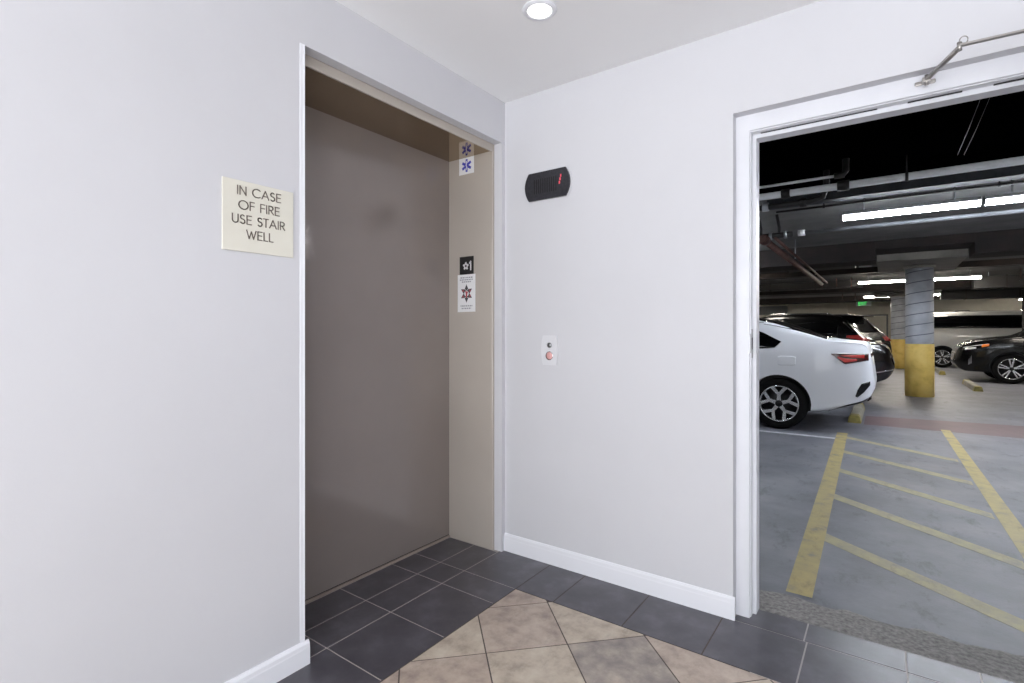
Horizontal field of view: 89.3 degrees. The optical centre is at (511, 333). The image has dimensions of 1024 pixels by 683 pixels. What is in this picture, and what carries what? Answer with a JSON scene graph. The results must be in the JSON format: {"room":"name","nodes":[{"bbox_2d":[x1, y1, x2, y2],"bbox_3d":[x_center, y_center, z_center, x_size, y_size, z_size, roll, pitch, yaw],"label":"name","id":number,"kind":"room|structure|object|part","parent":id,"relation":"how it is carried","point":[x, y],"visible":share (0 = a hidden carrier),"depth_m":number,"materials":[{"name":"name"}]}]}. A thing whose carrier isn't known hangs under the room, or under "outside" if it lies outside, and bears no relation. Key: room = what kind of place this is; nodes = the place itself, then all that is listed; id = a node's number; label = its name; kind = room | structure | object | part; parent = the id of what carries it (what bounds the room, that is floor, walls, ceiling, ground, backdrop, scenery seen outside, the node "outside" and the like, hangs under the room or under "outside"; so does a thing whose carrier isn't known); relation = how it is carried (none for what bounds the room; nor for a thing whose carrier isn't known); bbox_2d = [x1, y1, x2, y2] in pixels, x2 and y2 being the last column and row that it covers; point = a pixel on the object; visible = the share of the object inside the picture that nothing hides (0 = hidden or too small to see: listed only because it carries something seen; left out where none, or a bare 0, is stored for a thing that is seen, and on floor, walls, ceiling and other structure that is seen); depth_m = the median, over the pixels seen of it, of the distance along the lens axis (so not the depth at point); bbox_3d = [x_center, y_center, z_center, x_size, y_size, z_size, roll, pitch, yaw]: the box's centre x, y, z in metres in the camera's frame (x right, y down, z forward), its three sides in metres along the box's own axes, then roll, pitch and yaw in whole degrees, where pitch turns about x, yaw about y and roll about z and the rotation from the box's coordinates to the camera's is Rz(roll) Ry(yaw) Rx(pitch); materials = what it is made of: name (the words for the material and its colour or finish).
{"room":"elevator lobby","nodes":[
{"label":"elevator lobby","id":0,"kind":"room"},
{"bbox_2d":[0,0,504,682],"bbox_3d":[-1.376,-0.038,1.018,0.050,2.440,4.500,0,0,36],"label":"wall","id":1,"kind":"structure","parent":0,"point":[150,367],"depth_m":1.49,"materials":[{"name":"paint"}]},
{"bbox_2d":[222,176,292,257],"bbox_3d":[-0.836,-0.378,1.717,0.006,0.228,0.240,0,0,36],"label":"wall sign","id":2,"kind":"object","parent":1,"relation":"attached to","point":[256,218],"visible":1,"depth_m":1.71,"materials":[{"name":"beige plastic"}]},
{"bbox_2d":[224,639,309,682],"bbox_3d":[-1.718,1.139,0.532,0.064,0.085,3.311,0,0,36],"label":"baseboard","id":3,"kind":"structure","parent":1,"relation":"attached to","point":[291,660],"depth_m":1.76,"materials":[{"name":"white paint"}]},
{"bbox_2d":[300,43,304,642],"bbox_3d":[-0.746,0.033,1.844,0.004,2.128,0.018,0,0,36],"label":"trim","id":4,"kind":"structure","parent":1,"relation":"attached to","point":[302,46],"depth_m":1.84,"materials":[{"name":"white paint"}]},
{"bbox_2d":[305,54,493,604],"bbox_3d":[-0.596,0.032,2.441,0.350,2.300,1.320,0,0,36],"label":"elevator","id":5,"kind":"object","parent":1,"relation":"attached to","point":[399,381],"visible":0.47,"depth_m":2.62,"materials":[{"name":"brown metal"}]},
{"bbox_3d":[-0.710,0.023,2.554,0.030,2.282,1.270,0,0,36],"label":"door panel","id":6,"kind":"part","parent":5,"relation":"part of","materials":[{"name":"grey metal"}]},
{"bbox_3d":[-0.703,1.175,2.537,0.007,0.013,1.160,0,0,36],"label":"sill","id":7,"kind":"part","parent":5,"relation":"part of","materials":[{"name":"silver metal"}]},
{"bbox_2d":[459,156,473,175],"bbox_3d":[-0.258,-0.948,2.928,0.109,0.094,0.004,0,0,36],"label":"sticker","id":8,"kind":"object","parent":5,"relation":"attached to","point":[466,165],"visible":1,"depth_m":2.92,"materials":[{"name":"white plastic"}]},
{"bbox_2d":[458,274,474,311],"bbox_3d":[-0.258,-0.228,2.929,0.131,0.212,0.002,0,0,36],"label":"sticker","id":9,"kind":"object","parent":5,"relation":"attached to","point":[466,283],"visible":1,"depth_m":2.93,"materials":[{"name":"white paper"}]},
{"bbox_2d":[460,256,473,274],"bbox_3d":[-0.257,-0.385,2.927,0.103,0.101,0.004,0,0,36],"label":"number plate","id":10,"kind":"object","parent":5,"relation":"attached to","point":[466,263],"visible":1,"depth_m":2.92,"materials":[{"name":"black plastic"}]},
{"bbox_2d":[336,0,820,102],"bbox_3d":[0.548,-1.288,-0.247,4.650,0.060,4.700,0,0,36],"label":"ceiling","id":11,"kind":"structure","parent":0,"point":[509,55],"depth_m":2.15,"materials":[{"name":"paint"}]},
{"bbox_2d":[522,0,556,20],"bbox_3d":[0.108,-1.254,2.013,0.136,0.008,0.136,0,0,36],"label":"recessed light","id":12,"kind":"object","parent":11,"relation":"in","point":[536,10],"visible":1,"depth_m":2.01,"materials":[{"name":"white paint"}]},
{"bbox_2d":[277,537,1013,682],"bbox_3d":[0.397,1.207,-0.170,4.985,0.050,4.650,0,0,36],"label":"floor","id":13,"kind":"structure","parent":0,"point":[452,610],"depth_m":2.01,"materials":[{"name":"grey tile"}]},
{"bbox_2d":[505,0,1023,614],"bbox_3d":[1.865,-0.038,1.577,4.650,2.440,0.200,0,0,36],"label":"wall","id":14,"kind":"structure","parent":0,"point":[621,450],"depth_m":2.35,"materials":[{"name":"paint"}]},
{"bbox_2d":[525,167,572,202],"bbox_3d":[0.184,-0.762,2.657,0.280,0.147,0.016,0,0,36],"label":"indicator","id":15,"kind":"object","parent":14,"relation":"attached to","point":[554,183],"visible":1,"depth_m":2.65,"materials":[{"name":"paint"}]},
{"bbox_2d":[541,335,557,364],"bbox_3d":[0.191,0.086,2.654,0.100,0.152,0.013,0,0,36],"label":"plate","id":16,"kind":"object","parent":14,"relation":"attached to","point":[549,345],"visible":1,"depth_m":2.65,"materials":[{"name":"white plastic"}]},
{"bbox_2d":[504,533,734,620],"bbox_3d":[0.439,1.134,2.478,1.182,0.095,0.008,0,0,36],"label":"baseboard","id":17,"kind":"structure","parent":14,"relation":"attached to","point":[705,600],"depth_m":2.40,"materials":[{"name":"white paint"}]},
{"bbox_2d":[736,52,1023,617],"bbox_3d":[1.419,0.137,1.926,1.071,2.090,0.147,0,0,36],"label":"door frame","id":18,"kind":"structure","parent":14,"relation":"attached to","point":[1003,75],"depth_m":2.16,"materials":[{"name":"grey paint"}]},
{"bbox_3d":[1.000,0.042,2.166,0.006,0.120,0.045,0,0,36],"label":"strike plate","id":19,"kind":"part","parent":18,"relation":"part of","materials":[{"name":"silver metal"}]},
{"bbox_2d":[915,29,1023,86],"bbox_3d":[1.503,-0.834,1.577,0.265,0.171,0.474,0,0,-44],"label":"door closer","id":20,"kind":"object","parent":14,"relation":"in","point":[926,80],"depth_m":1.60,"materials":[{"name":"grey metal"}]},
{"bbox_3d":[1.515,-0.893,1.528,0.300,0.008,0.015,0,0,31],"label":"arm","id":21,"kind":"part","parent":20,"relation":"part of","materials":[{"name":"grey metal"}]},
{"bbox_2d":[759,298,1021,342],"bbox_3d":[18.979,-0.243,24.896,23.000,2.850,0.350,0,0,36],"label":"wall","id":22,"kind":"structure","parent":0,"point":[1001,304],"depth_m":25.30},
{"bbox_2d":[759,306,787,314],"bbox_3d":[14.104,-1.248,28.223,1.600,0.460,0.261,0,0,36],"label":"ceiling light","id":23,"kind":"object","parent":22,"relation":"attached to","point":[765,310],"visible":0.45,"depth_m":28.04,"materials":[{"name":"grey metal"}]},
{"bbox_3d":[14.031,-1.253,28.122,1.400,0.350,0.012,0,0,36],"label":"door","id":24,"kind":"part","parent":23,"relation":"part of","materials":[{"name":"grey metal"}]},
{"bbox_2d":[863,314,887,336],"bbox_3d":[17.930,0.122,25.579,1.040,2.120,0.069,0,0,36],"label":"door","id":25,"kind":"structure","parent":22,"relation":"in","point":[880,321],"depth_m":25.45,"materials":[{"name":"grey"}]},
{"bbox_2d":[759,589,1023,682],"bbox_3d":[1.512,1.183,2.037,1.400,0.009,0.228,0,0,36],"label":"threshold","id":26,"kind":"object","parent":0,"point":[996,663],"visible":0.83,"depth_m":2.01,"materials":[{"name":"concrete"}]},
{"bbox_2d":[759,364,1023,655],"bbox_3d":[10.578,1.214,13.260,23.000,0.056,28.655,0,0,36],"label":"floor","id":27,"kind":"structure","parent":0,"point":[791,467],"depth_m":3.51,"materials":[{"name":"concrete"}]},
{"bbox_2d":[759,430,834,438],"bbox_3d":[1.733,1.185,7.229,4.721,0.001,0.080,0,0,35],"label":"painted line","id":28,"kind":"object","parent":27,"relation":"on","point":[759,430],"visible":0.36,"depth_m":6.07,"materials":[{"name":"white paint"}]},
{"bbox_2d":[786,432,847,597],"bbox_3d":[2.623,1.185,4.267,0.106,0.001,4.653,0,0,35],"label":"painted band","id":29,"kind":"object","parent":27,"relation":"on","point":[802,580],"visible":1,"depth_m":3.10,"materials":[{"name":"yellow paint"}]},
{"bbox_2d":[759,318,876,428],"bbox_3d":[2.734,0.458,7.930,4.646,1.455,2.110,0,0,36],"label":"sedan","id":30,"kind":"object","parent":27,"relation":"on","point":[802,370],"visible":0.44,"depth_m":6.29,"materials":[{"name":"white paint"}]},
{"bbox_2d":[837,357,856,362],"bbox_3d":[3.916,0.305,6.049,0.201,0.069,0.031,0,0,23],"label":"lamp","id":31,"kind":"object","parent":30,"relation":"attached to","point":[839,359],"depth_m":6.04,"materials":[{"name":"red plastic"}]},
{"bbox_2d":[832,353,868,363],"bbox_3d":[3.963,0.295,6.077,0.365,0.123,0.161,0,0,36],"label":"tail lamp","id":32,"kind":"object","parent":30,"relation":"attached to","point":[837,358],"depth_m":6.03,"materials":[{"name":"red plastic"}]},
{"bbox_2d":[840,355,863,357],"bbox_3d":[3.969,0.268,6.036,0.251,0.035,0.036,0,0,17],"label":"lamp","id":33,"kind":"object","parent":30,"relation":"attached to","point":[841,356],"depth_m":6.02,"materials":[{"name":"red plastic"}]},
{"bbox_2d":[856,382,869,396],"bbox_3d":[4.089,0.651,6.024,0.173,0.190,0.041,0,0,5],"label":"vent","id":34,"kind":"object","parent":30,"relation":"attached to","point":[862,388],"depth_m":6.02,"materials":[{"name":"black plastic"}]},
{"bbox_2d":[762,313,891,352],"bbox_3d":[7.117,0.341,13.723,2.162,1.689,4.606,0,0,-37],"label":"suv","id":35,"kind":"object","parent":27,"relation":"on","point":[848,326],"visible":0.2,"depth_m":12.14,"materials":[{"name":"black paint"}]},
{"bbox_3d":[7.539,-0.462,13.166,1.268,0.082,1.608,0,0,-37],"label":"roof rail","id":36,"kind":"part","parent":35,"relation":"part of","materials":[{"name":"silver metal"}]},
{"bbox_2d":[846,335,866,340],"bbox_3d":[7.827,0.111,11.597,0.555,0.150,0.235,0,0,0],"label":"tail lamp","id":37,"kind":"object","parent":35,"relation":"attached to","point":[850,337],"depth_m":11.59,"materials":[{"name":"red"}]},
{"bbox_2d":[848,403,864,423],"bbox_3d":[4.989,1.136,7.493,0.150,0.100,1.550,0,0,36],"label":"wheel stop","id":38,"kind":"object","parent":27,"relation":"on","point":[856,415],"visible":0.88,"depth_m":7.06,"materials":[{"name":"concrete"}]},
{"bbox_2d":[890,295,904,368],"bbox_3d":[13.222,-0.059,17.675,0.540,2.490,0.540,0,0,36],"label":"column","id":39,"kind":"structure","parent":27,"relation":"on","point":[897,301],"depth_m":17.50,"materials":[{"name":"yellow paint"}]},
{"bbox_2d":[847,437,957,461],"bbox_3d":[3.983,1.185,5.363,0.109,0.001,1.216,0,0,-17],"label":"hatch stripe","id":40,"kind":"object","parent":27,"relation":"on","point":[851,438],"visible":1,"depth_m":5.29,"materials":[{"name":"yellow paint"}]},
{"bbox_2d":[844,450,973,485],"bbox_3d":[3.484,1.185,4.650,0.106,0.001,1.239,0,0,-16],"label":"hatch stripe","id":41,"kind":"object","parent":27,"relation":"on","point":[846,452],"visible":1,"depth_m":4.54,"materials":[{"name":"yellow paint"}]},
{"bbox_2d":[839,469,994,518],"bbox_3d":[2.980,1.185,3.929,0.104,0.001,1.262,0,0,-14],"label":"hatch stripe","id":42,"kind":"object","parent":27,"relation":"on","point":[947,502],"visible":1,"depth_m":3.81,"materials":[{"name":"yellow paint"}]},
{"bbox_2d":[903,264,935,396],"bbox_3d":[7.728,-0.052,9.826,0.490,2.475,0.490,0,0,36],"label":"column","id":43,"kind":"structure","parent":27,"relation":"on","point":[919,278],"depth_m":9.66,"materials":[{"name":"yellow paint"}]},
{"bbox_2d":[825,533,1023,631],"bbox_3d":[1.969,1.185,2.482,0.106,0.001,1.230,0,0,-15],"label":"hatch stripe","id":44,"kind":"object","parent":27,"relation":"on","point":[1013,621],"visible":1,"depth_m":2.44,"materials":[{"name":"yellow paint"}]},
{"bbox_2d":[834,494,1023,568],"bbox_3d":[2.480,1.185,3.211,0.103,0.001,1.266,0,0,-13],"label":"hatch stripe","id":45,"kind":"object","parent":27,"relation":"on","point":[1012,561],"visible":1,"depth_m":3.07,"materials":[{"name":"yellow paint"}]},
{"bbox_2d":[935,368,945,374],"bbox_3d":[12.872,1.136,15.584,0.150,0.100,1.800,0,0,36],"label":"wheel stop","id":46,"kind":"object","parent":27,"relation":"on","point":[939,371],"visible":0.92,"depth_m":15.15,"materials":[{"name":"concrete"}]},
{"bbox_2d":[864,416,1023,437],"bbox_3d":[7.004,1.185,5.791,5.050,0.001,1.550,0,0,36],"label":"lane","id":47,"kind":"object","parent":27,"relation":"on","point":[1012,431],"visible":1,"depth_m":6.60,"materials":[{"name":"red paint"}]},
{"bbox_2d":[962,379,982,391],"bbox_3d":[10.124,1.136,11.402,0.150,0.100,2.000,0,0,36],"label":"wheel stop","id":48,"kind":"object","parent":27,"relation":"on","point":[971,385],"visible":1,"depth_m":11.03,"materials":[{"name":"concrete"}]},
{"bbox_2d":[934,310,1021,367],"bbox_3d":[16.829,0.186,17.784,5.400,2.000,2.282,0,0,36],"label":"van","id":49,"kind":"object","parent":27,"relation":"on","point":[950,328],"visible":0.49,"depth_m":17.63,"materials":[{"name":"grey paint"}]},
{"bbox_2d":[941,430,1023,557],"bbox_3d":[3.707,1.185,4.071,0.100,0.001,5.601,0,0,35],"label":"painted band","id":50,"kind":"object","parent":27,"relation":"on","point":[1015,530],"visible":1,"depth_m":3.74,"materials":[{"name":"yellow paint"}]},
{"bbox_2d":[950,330,1023,383],"bbox_3d":[13.307,0.358,12.125,4.606,1.655,2.145,0,0,36],"label":"crossover","id":51,"kind":"object","parent":27,"relation":"on","point":[1001,358],"visible":1,"depth_m":12.37,"materials":[{"name":"black paint"}]},
{"bbox_2d":[950,351,955,361],"bbox_3d":[11.462,0.598,13.457,0.055,0.275,1.000,0,0,36],"label":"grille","id":52,"kind":"object","parent":51,"relation":"attached to","point":[953,353],"depth_m":13.34,"materials":[{"name":"silver metal"}]},
{"bbox_3d":[11.726,0.476,12.152,0.842,0.320,0.045,0,0,38],"label":"arch moulding","id":53,"kind":"part","parent":51,"relation":"part of","materials":[{"name":"black"}]},
{"bbox_2d":[1022,288,1023,330],"bbox_3d":[13.425,-0.191,13.582,0.080,2.752,0.078,0,0,36],"label":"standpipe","id":54,"kind":"object","parent":27,"relation":"on","point":[1022,288],"visible":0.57,"depth_m":13.58,"materials":[{"name":"grey metal"}]},
{"bbox_2d":[759,91,1023,304],"bbox_3d":[10.535,-1.618,13.201,23.000,0.100,28.800,0,0,36],"label":"ceiling","id":55,"kind":"structure","parent":0,"point":[933,138],"depth_m":5.04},
{"bbox_2d":[759,214,792,239],"bbox_3d":[3.324,-1.423,7.074,0.883,0.309,0.250,0,0,36],"label":"fitting","id":56,"kind":"object","parent":55,"relation":"attached to","point":[785,234],"visible":0.56,"depth_m":6.92,"materials":[{"name":"black metal"}]},
{"bbox_2d":[759,235,827,285],"bbox_3d":[5.439,-1.360,9.666,0.205,0.414,7.500,0,0,36],"label":"pipe","id":57,"kind":"object","parent":55,"relation":"hanging from","point":[764,240],"visible":0.91,"depth_m":8.14,"materials":[{"name":"metal"}]},
{"bbox_2d":[759,170,829,211],"bbox_3d":[2.447,-1.486,5.817,1.930,0.306,0.215,0,0,36],"label":"pipe","id":58,"kind":"object","parent":55,"relation":"attached to","point":[802,202],"visible":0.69,"depth_m":5.44,"materials":[{"name":"black metal"}]},
{"bbox_2d":[759,158,849,188],"bbox_3d":[-1.077,-1.547,7.863,10.400,0.198,0.109,0,0,36],"label":"pipe","id":59,"kind":"object","parent":55,"relation":"hanging from","point":[845,161],"visible":0.31,"depth_m":4.89,"materials":[{"name":"grey metal"}]},
{"bbox_2d":[759,266,855,273],"bbox_3d":[5.027,-1.437,11.381,4.200,0.261,0.824,0,0,36],"label":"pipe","id":60,"kind":"object","parent":55,"relation":"hanging from","point":[845,267],"visible":0.06,"depth_m":10.67,"materials":[{"name":"grey metal"}]},
{"bbox_2d":[759,279,862,291],"bbox_3d":[8.285,-1.437,15.936,4.150,0.261,0.424,0,0,36],"label":"air duct","id":61,"kind":"object","parent":55,"relation":"hanging from","point":[845,283],"visible":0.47,"depth_m":15.36,"materials":[{"name":"grey metal"}]},
{"bbox_2d":[759,241,875,271],"bbox_3d":[2.103,-1.408,12.161,10.545,0.319,0.740,0,0,36],"label":"ceiling beam","id":62,"kind":"structure","parent":55,"relation":"attached to","point":[860,253],"depth_m":9.26,"materials":[{"name":"grey concrete"}]},
{"bbox_2d":[759,295,939,304],"bbox_3d":[15.921,-1.453,20.660,23.000,0.229,0.600,0,0,36],"label":"ceiling beam","id":63,"kind":"structure","parent":55,"relation":"attached to","point":[835,299],"depth_m":22.25,"materials":[{"name":"grey concrete"}]},
{"bbox_2d":[856,302,871,305],"bbox_3d":[16.448,-1.429,24.226,0.600,0.281,0.061,0,0,36],"label":"exit sign","id":64,"kind":"object","parent":55,"relation":"hanging from","point":[857,303],"visible":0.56,"depth_m":24.19,"materials":[{"name":"green plastic"}]},
{"bbox_2d":[759,279,970,296],"bbox_3d":[12.321,-1.443,15.674,23.000,0.249,0.900,0,0,36],"label":"ceiling beam","id":65,"kind":"structure","parent":55,"relation":"attached to","point":[958,283],"depth_m":16.00,"materials":[{"name":"grey concrete"}]},
{"bbox_2d":[864,293,877,297],"bbox_3d":[13.685,-1.451,19.067,1.220,0.237,0.156,0,0,36],"label":"strip light","id":66,"kind":"object","parent":55,"relation":"hanging from","point":[870,295],"visible":0.41,"depth_m":19.28,"materials":[{"name":"white plastic"}]},
{"bbox_2d":[859,278,904,283],"bbox_3d":[9.828,-1.451,13.588,1.220,0.237,0.156,0,0,36],"label":"strip light","id":67,"kind":"object","parent":55,"relation":"hanging from","point":[902,279],"visible":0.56,"depth_m":13.59,"materials":[{"name":"white plastic"}]},
{"bbox_2d":[874,291,904,297],"bbox_3d":[13.255,-1.436,17.651,1.500,0.262,1.800,0,0,36],"label":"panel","id":68,"kind":"object","parent":55,"relation":"attached to","point":[878,294],"visible":0.21,"depth_m":17.34,"materials":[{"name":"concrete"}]},
{"bbox_2d":[759,155,1023,200],"bbox_3d":[4.155,-1.513,4.364,22.980,0.250,0.100,0,0,36],"label":"pipe","id":69,"kind":"object","parent":55,"relation":"hanging from","point":[843,185],"visible":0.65,"depth_m":4.77,"materials":[{"name":"grey metal"}]},
{"bbox_2d":[759,258,1023,279],"bbox_3d":[9.452,-1.503,11.701,23.000,0.129,0.300,0,0,36],"label":"ceiling beam","id":70,"kind":"structure","parent":55,"relation":"attached to","point":[1012,261],"depth_m":12.30,"materials":[{"name":"grey concrete"}]},
{"bbox_2d":[767,165,1023,209],"bbox_3d":[8.492,-1.526,2.231,13.430,0.085,0.180,0,0,36],"label":"channel","id":71,"kind":"object","parent":55,"relation":"attached to","point":[1014,172],"visible":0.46,"depth_m":5.29,"materials":[{"name":"grey metal"}]},
{"bbox_2d":[776,181,1023,212],"bbox_3d":[8.647,-1.514,2.403,13.380,0.111,0.040,0,0,36],"label":"conduit","id":72,"kind":"object","parent":55,"relation":"hanging from","point":[999,184],"visible":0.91,"depth_m":5.57,"materials":[{"name":"black metal"}]},
{"bbox_2d":[798,208,1023,235],"bbox_3d":[9.123,-1.424,2.935,13.230,0.291,0.080,0,0,36],"label":"drain pipe","id":73,"kind":"object","parent":55,"relation":"hanging from","point":[1014,211],"visible":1,"depth_m":6.09,"materials":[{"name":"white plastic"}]},
{"bbox_2d":[842,187,981,220],"bbox_3d":[4.401,-1.451,5.765,1.220,0.237,0.156,0,0,36],"label":"strip light","id":74,"kind":"object","parent":55,"relation":"hanging from","point":[976,201],"visible":0.94,"depth_m":5.69,"materials":[{"name":"white plastic"}]},
{"bbox_2d":[877,249,967,272],"bbox_3d":[7.725,-1.430,9.865,1.250,0.274,2.100,0,0,36],"label":"panel","id":75,"kind":"object","parent":55,"relation":"attached to","point":[943,259],"visible":0.79,"depth_m":9.24,"materials":[{"name":"concrete"}]},
{"bbox_2d":[876,233,974,254],"bbox_3d":[6.890,-1.495,8.704,1.263,0.144,0.740,0,0,36],"label":"ceiling beam","id":76,"kind":"structure","parent":55,"relation":"attached to","point":[965,240],"depth_m":8.47,"materials":[{"name":"grey concrete"}]},
{"bbox_2d":[934,275,981,280],"bbox_3d":[10.837,-1.451,12.860,1.220,0.237,0.156,0,0,36],"label":"strip light","id":77,"kind":"object","parent":55,"relation":"hanging from","point":[963,276],"visible":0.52,"depth_m":12.70,"materials":[{"name":"white plastic"}]},
{"bbox_2d":[957,99,980,154],"bbox_3d":[3.509,-1.578,3.982,0.004,0.124,1.017,0,0,33],"label":"cable","id":78,"kind":"object","parent":55,"relation":"attached to","point":[980,99],"visible":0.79,"depth_m":3.94,"materials":[{"name":"grey metal"}]},
{"bbox_2d":[964,98,989,154],"bbox_3d":[3.567,-1.578,3.982,0.004,0.124,1.013,0,0,33],"label":"cable","id":79,"kind":"object","parent":55,"relation":"attached to","point":[989,98],"visible":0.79,"depth_m":3.90,"materials":[{"name":"grey metal"}]},
{"bbox_2d":[940,288,1021,299],"bbox_3d":[16.135,-1.317,14.893,5.900,0.501,0.524,0,0,36],"label":"air duct","id":80,"kind":"object","parent":55,"relation":"hanging from","point":[958,294],"visible":0.77,"depth_m":15.91,"materials":[{"name":"grey metal"}]},
{"bbox_2d":[969,228,1023,258],"bbox_3d":[11.939,-1.408,5.058,11.190,0.319,0.740,0,0,36],"label":"ceiling beam","id":81,"kind":"structure","parent":55,"relation":"attached to","point":[999,243],"depth_m":7.91,"materials":[{"name":"grey concrete"}]},
{"bbox_2d":[971,272,1023,289],"bbox_3d":[14.102,-1.347,11.736,5.500,0.441,0.624,0,0,36],"label":"air duct","id":82,"kind":"object","parent":55,"relation":"hanging from","point":[1001,281],"visible":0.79,"depth_m":12.86,"materials":[{"name":"grey metal"}]},
{"bbox_2d":[983,180,1023,206],"bbox_3d":[5.411,-1.451,5.036,1.220,0.237,0.156,0,0,36],"label":"strip light","id":83,"kind":"object","parent":55,"relation":"hanging from","point":[1012,197],"visible":0.87,"depth_m":5.27,"materials":[{"name":"white plastic"}]}
]}

